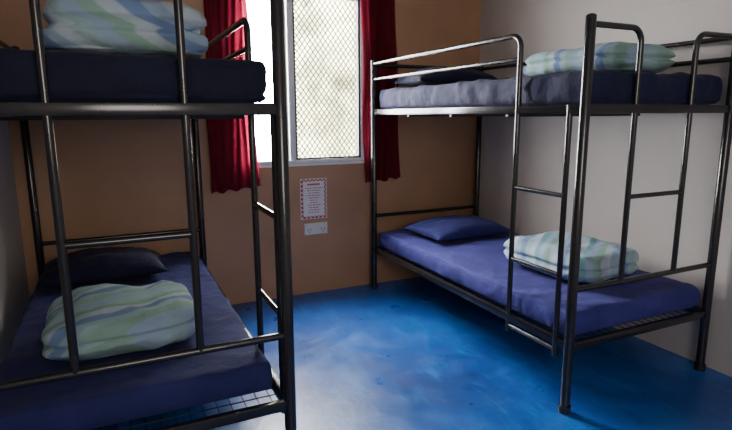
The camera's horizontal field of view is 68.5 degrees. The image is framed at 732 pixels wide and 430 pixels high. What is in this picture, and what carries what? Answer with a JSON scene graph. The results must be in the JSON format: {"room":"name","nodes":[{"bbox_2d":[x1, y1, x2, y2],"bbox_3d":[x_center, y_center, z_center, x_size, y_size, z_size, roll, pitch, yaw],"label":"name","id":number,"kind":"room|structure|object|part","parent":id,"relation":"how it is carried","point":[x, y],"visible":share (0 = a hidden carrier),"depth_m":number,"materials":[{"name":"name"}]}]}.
{"room":"dormitory","nodes":[
{"label":"dormitory","id":0,"kind":"room"},
{"bbox_2d":[0,121,29,364],"bbox_3d":[-1.117,-0.065,0.923,0.120,2.600,5.215,-5,12,-25],"label":"wall","id":1,"kind":"structure","parent":0,"point":[14,289],"depth_m":3.00,"materials":[{"name":"beige paint"}]},
{"bbox_2d":[0,0,480,304],"bbox_3d":[-0.622,-0.651,4.049,3.720,2.600,0.120,-5,12,-25],"label":"wall","id":2,"kind":"structure","parent":0,"point":[117,177],"depth_m":4.00,"materials":[{"name":"beige paint"}]},
{"bbox_2d":[258,0,363,164],"bbox_3d":[-0.467,-1.023,4.022,0.960,1.260,0.078,-5,12,-25],"label":"window","id":3,"kind":"structure","parent":2,"relation":"in","point":[289,29],"depth_m":4.10,"materials":[{"name":"metal"}]},
{"bbox_2d":[259,161,364,167],"bbox_3d":[-0.448,-0.386,4.108,1.000,0.020,0.010,-5,12,-25],"label":"trim","id":4,"kind":"structure","parent":2,"relation":"attached to","point":[346,162],"depth_m":4.14,"materials":[{"name":"metal"}]},
{"bbox_2d":[300,178,326,219],"bbox_3d":[-0.406,-0.127,4.178,0.216,0.316,0.004,-5,12,-25],"label":"notice","id":5,"kind":"object","parent":2,"relation":"attached to","point":[313,192],"visible":1,"depth_m":4.18,"materials":[{"name":"white paper"}]},
{"bbox_2d":[304,222,327,234],"bbox_3d":[-0.392,0.106,4.219,0.190,0.092,0.021,-5,12,-25],"label":"power outlet","id":6,"kind":"object","parent":2,"relation":"attached to","point":[319,227],"visible":1,"depth_m":4.21,"materials":[{"name":"white plastic"}]},
{"bbox_3d":[-0.427,-1.679,3.855,1.720,0.024,0.054,-5,12,-25],"label":"curtain rod","id":7,"kind":"object","parent":2,"relation":"attached to","visible":0},
{"bbox_2d":[203,0,260,193],"bbox_3d":[-0.939,-0.888,3.740,0.357,1.478,0.035,-5,12,-25],"label":"curtain","id":8,"kind":"object","parent":7,"relation":"hanging from","point":[228,139],"visible":0.6,"depth_m":3.77,"materials":[{"name":"red fabric"}]},
{"bbox_2d":[361,0,400,182],"bbox_3d":[0.123,-0.987,4.229,0.351,1.473,0.044,-5,12,-25],"label":"curtain","id":9,"kind":"object","parent":7,"relation":"hanging from","point":[378,16],"visible":0.7,"depth_m":4.20,"materials":[{"name":"red fabric"}]},
{"bbox_2d":[90,274,731,429],"bbox_3d":[0.519,1.114,1.922,3.720,0.100,5.455,-5,12,-25],"label":"floor","id":10,"kind":"structure","parent":0,"point":[414,353],"depth_m":2.94,"materials":[{"name":"blue paint"}]},
{"bbox_2d":[0,0,296,429],"bbox_3d":[-1.183,-0.027,2.626,1.057,1.900,2.127,-5,12,-25],"label":"bunk bed","id":11,"kind":"object","parent":10,"relation":"on","point":[284,388],"visible":0.61,"depth_m":1.81,"materials":[{"name":"grey paint"}]},
{"bbox_3d":[-1.639,-0.791,2.267,0.027,0.027,2.070,-5,12,-25],"label":"guard rail","id":12,"kind":"part","parent":11,"relation":"part of","materials":[{"name":"black metal"}]},
{"bbox_3d":[-2.075,-0.117,3.346,0.045,1.798,0.045,-5,12,-25],"label":"post","id":13,"kind":"part","parent":11,"relation":"part of","materials":[{"name":"black metal"}]},
{"bbox_3d":[-1.621,0.143,3.611,1.000,0.027,0.027,-5,12,-25],"label":"rail","id":14,"kind":"part","parent":11,"relation":"part of","materials":[{"name":"black metal"}]},
{"bbox_2d":[0,48,266,102],"bbox_3d":[-1.188,-0.588,2.526,0.983,0.158,2.050,-5,12,-25],"label":"mattress","id":15,"kind":"object","parent":11,"relation":"on","point":[73,75],"visible":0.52,"depth_m":1.64,"materials":[{"name":"blue fabric"}]},
{"bbox_2d":[42,0,207,57],"bbox_3d":[-0.893,-0.683,1.999,0.582,0.203,0.534,-5,12,-25],"label":"duvet","id":16,"kind":"object","parent":15,"relation":"on","point":[114,27],"visible":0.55,"depth_m":1.78,"materials":[{"name":"fabric"}]},
{"bbox_2d":[0,251,272,429],"bbox_3d":[-1.203,0.496,2.728,0.967,0.131,1.985,-5,12,-25],"label":"mattress","id":17,"kind":"object","parent":11,"relation":"on","point":[88,402],"visible":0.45,"depth_m":1.99,"materials":[{"name":"blue fabric"}]},
{"bbox_2d":[36,247,167,287],"bbox_3d":[-1.532,0.278,3.139,0.660,0.154,0.440,-6,12,-26],"label":"pillow","id":18,"kind":"object","parent":17,"relation":"on","point":[90,265],"visible":0.87,"depth_m":3.01,"materials":[{"name":"blue fabric"}]},
{"bbox_2d":[41,280,194,360],"bbox_3d":[-1.034,0.418,2.278,0.589,0.186,0.578,-6,12,-28],"label":"duvet","id":19,"kind":"object","parent":17,"relation":"on","point":[111,319],"visible":0.9,"depth_m":2.10,"materials":[{"name":"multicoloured fabric"}]},
{"bbox_3d":[-0.745,-0.319,1.619,1.000,0.040,0.028,-5,12,-25],"label":"rail","id":20,"kind":"part","parent":11,"relation":"part of","materials":[{"name":"black metal"}]},
{"bbox_3d":[-0.741,0.482,1.768,1.000,0.027,0.027,-5,12,-25],"label":"rail","id":21,"kind":"part","parent":11,"relation":"part of","materials":[{"name":"black metal"}]},
{"bbox_3d":[-1.170,-0.199,3.763,0.045,1.798,0.045,-5,12,-25],"label":"post","id":22,"kind":"part","parent":11,"relation":"part of","materials":[{"name":"black metal"}]},
{"bbox_3d":[-0.739,0.753,1.819,1.000,0.040,0.028,-5,12,-25],"label":"rail","id":23,"kind":"part","parent":11,"relation":"part of","materials":[{"name":"black metal"}]},
{"bbox_3d":[-0.824,-0.805,2.893,0.023,0.023,1.645,-5,12,-25],"label":"guard rail","id":24,"kind":"part","parent":11,"relation":"part of","materials":[{"name":"black metal"}]},
{"bbox_3d":[-0.818,-0.172,3.005,0.027,1.543,1.658,-5,12,-25],"label":"guard rail","id":25,"kind":"part","parent":11,"relation":"part of","materials":[{"name":"black metal"}]},
{"bbox_3d":[-0.731,0.542,2.947,0.028,0.040,2.070,-5,12,-25],"label":"rail","id":26,"kind":"part","parent":11,"relation":"part of","materials":[{"name":"black metal"}]},
{"bbox_3d":[-0.290,0.096,1.913,0.045,1.888,0.045,-5,12,-25],"label":"post","id":27,"kind":"part","parent":11,"relation":"part of","materials":[{"name":"black metal"}]},
{"bbox_2d":[371,13,731,414],"bbox_3d":[0.956,-0.160,3.531,1.057,1.810,2.127,-5,12,-25],"label":"bunk bed","id":28,"kind":"object","parent":10,"relation":"on","point":[585,109],"visible":0.88,"depth_m":2.68,"materials":[{"name":"grey paint"}]},
{"bbox_3d":[0.063,-0.295,4.243,0.045,1.798,0.045,-5,12,-25],"label":"post","id":29,"kind":"part","parent":28,"relation":"part of","materials":[{"name":"black metal"}]},
{"bbox_3d":[0.517,-0.035,4.508,1.000,0.027,0.027,-5,12,-25],"label":"rail","id":30,"kind":"part","parent":28,"relation":"part of","materials":[{"name":"black metal"}]},
{"bbox_3d":[0.511,-1.180,4.294,1.000,0.027,0.027,-5,12,-25],"label":"rail","id":31,"kind":"part","parent":28,"relation":"part of","materials":[{"name":"metal"}]},
{"bbox_3d":[0.409,-0.901,3.373,0.023,0.023,1.645,-5,12,-25],"label":"guard rail","id":32,"kind":"part","parent":28,"relation":"part of","materials":[{"name":"metal"}]},
{"bbox_3d":[0.415,-0.268,3.485,0.027,1.543,1.658,-5,12,-25],"label":"guard rail","id":33,"kind":"part","parent":28,"relation":"part of","materials":[{"name":"black metal"}]},
{"bbox_3d":[0.510,0.446,3.430,0.028,0.040,2.070,-5,12,-25],"label":"rail","id":34,"kind":"part","parent":28,"relation":"part of","materials":[{"name":"black metal"}]},
{"bbox_3d":[0.504,-0.626,3.230,0.028,0.040,2.070,-5,12,-25],"label":"rail","id":35,"kind":"part","parent":28,"relation":"part of","materials":[{"name":"metal"}]},
{"bbox_3d":[0.968,-0.377,4.660,0.045,1.798,0.045,-5,12,-25],"label":"post","id":36,"kind":"part","parent":28,"relation":"part of","materials":[{"name":"black metal"}]},
{"bbox_2d":[379,229,700,334],"bbox_3d":[0.958,0.316,3.622,0.979,0.136,2.053,-5,12,-25],"label":"mattress","id":37,"kind":"object","parent":28,"relation":"on","point":[479,264],"visible":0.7,"depth_m":2.96,"materials":[{"name":"blue fabric"}]},
{"bbox_2d":[401,215,509,240],"bbox_3d":[0.703,0.081,4.171,0.700,0.129,0.500,-6,12,-27],"label":"pillow","id":38,"kind":"object","parent":37,"relation":"on","point":[442,228],"visible":1,"depth_m":4.02,"materials":[{"name":"blue fabric"}]},
{"bbox_2d":[503,231,638,282],"bbox_3d":[1.206,0.229,3.197,0.584,0.186,0.703,-5,12,-25],"label":"duvet","id":39,"kind":"object","parent":37,"relation":"on","point":[599,259],"visible":0.7,"depth_m":3.00,"materials":[{"name":"fabric"}]},
{"bbox_2d":[379,70,721,108],"bbox_3d":[0.953,-0.765,3.417,0.978,0.158,2.043,-5,12,-25],"label":"mattress","id":40,"kind":"object","parent":28,"relation":"on","point":[608,86],"visible":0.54,"depth_m":2.62,"materials":[{"name":"blue fabric"}]},
{"bbox_2d":[394,66,498,85],"bbox_3d":[0.600,-1.031,4.007,0.680,0.148,0.440,-5,11,-22],"label":"pillow","id":41,"kind":"object","parent":40,"relation":"on","point":[448,77],"visible":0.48,"depth_m":3.83,"materials":[{"name":"blue fabric"}]},
{"bbox_2d":[523,41,675,75],"bbox_3d":[1.275,-0.851,2.966,0.574,0.167,0.708,-5,12,-25],"label":"duvet","id":42,"kind":"object","parent":40,"relation":"on","point":[618,55],"visible":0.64,"depth_m":2.70,"materials":[{"name":"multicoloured fabric"}]},
{"bbox_3d":[0.944,0.045,2.401,0.045,1.798,0.045,-5,12,-25],"label":"post","id":43,"kind":"part","parent":28,"relation":"part of","materials":[{"name":"black metal"}]},
{"bbox_3d":[1.404,-1.052,3.582,0.027,0.027,2.070,-5,12,-25],"label":"guard rail","id":44,"kind":"part","parent":28,"relation":"part of","materials":[{"name":"metal"}]},
{"bbox_3d":[1.405,-0.949,3.601,0.027,0.027,2.070,-5,12,-25],"label":"guard rail","id":45,"kind":"part","parent":28,"relation":"part of","materials":[{"name":"metal"}]},
{"bbox_3d":[1.399,0.575,2.716,1.000,0.040,0.028,-5,12,-25],"label":"rail","id":46,"kind":"part","parent":28,"relation":"part of","materials":[{"name":"black metal"}]},
{"bbox_3d":[1.398,0.304,2.665,1.000,0.027,0.027,-5,12,-25],"label":"rail","id":47,"kind":"part","parent":28,"relation":"part of","materials":[{"name":"black metal"}]},
{"bbox_3d":[1.394,-0.497,2.516,1.000,0.040,0.028,-5,12,-25],"label":"rail","id":48,"kind":"part","parent":28,"relation":"part of","materials":[{"name":"black metal"}]},
{"bbox_3d":[1.408,0.364,3.844,0.028,0.040,2.070,-5,12,-25],"label":"rail","id":49,"kind":"part","parent":28,"relation":"part of","materials":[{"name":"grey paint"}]},
{"bbox_3d":[1.849,-0.038,2.818,0.045,1.798,0.045,-5,12,-25],"label":"post","id":50,"kind":"part","parent":28,"relation":"part of","materials":[{"name":"black metal"}]},
{"bbox_2d":[479,0,731,376],"bbox_3d":[2.141,-0.362,2.426,0.120,2.600,5.215,-5,12,-25],"label":"wall","id":51,"kind":"structure","parent":0,"point":[542,25],"depth_m":3.33,"materials":[{"name":"white paint"}]},
{"label":"outside","id":52,"kind":"structure","parent":0,"visible":0},
{"bbox_3d":[-2.470,-0.054,8.941,15.000,0.250,9.965,-5,12,-25],"label":"ground","id":53,"kind":"structure","parent":52,"visible":0},
{"bbox_2d":[294,0,355,157],"bbox_3d":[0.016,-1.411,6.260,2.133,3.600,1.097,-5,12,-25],"label":"screen","id":54,"kind":"object","parent":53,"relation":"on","point":[306,1],"visible":0.06,"depth_m":5.59,"materials":[{"name":"white metal"}]}
]}

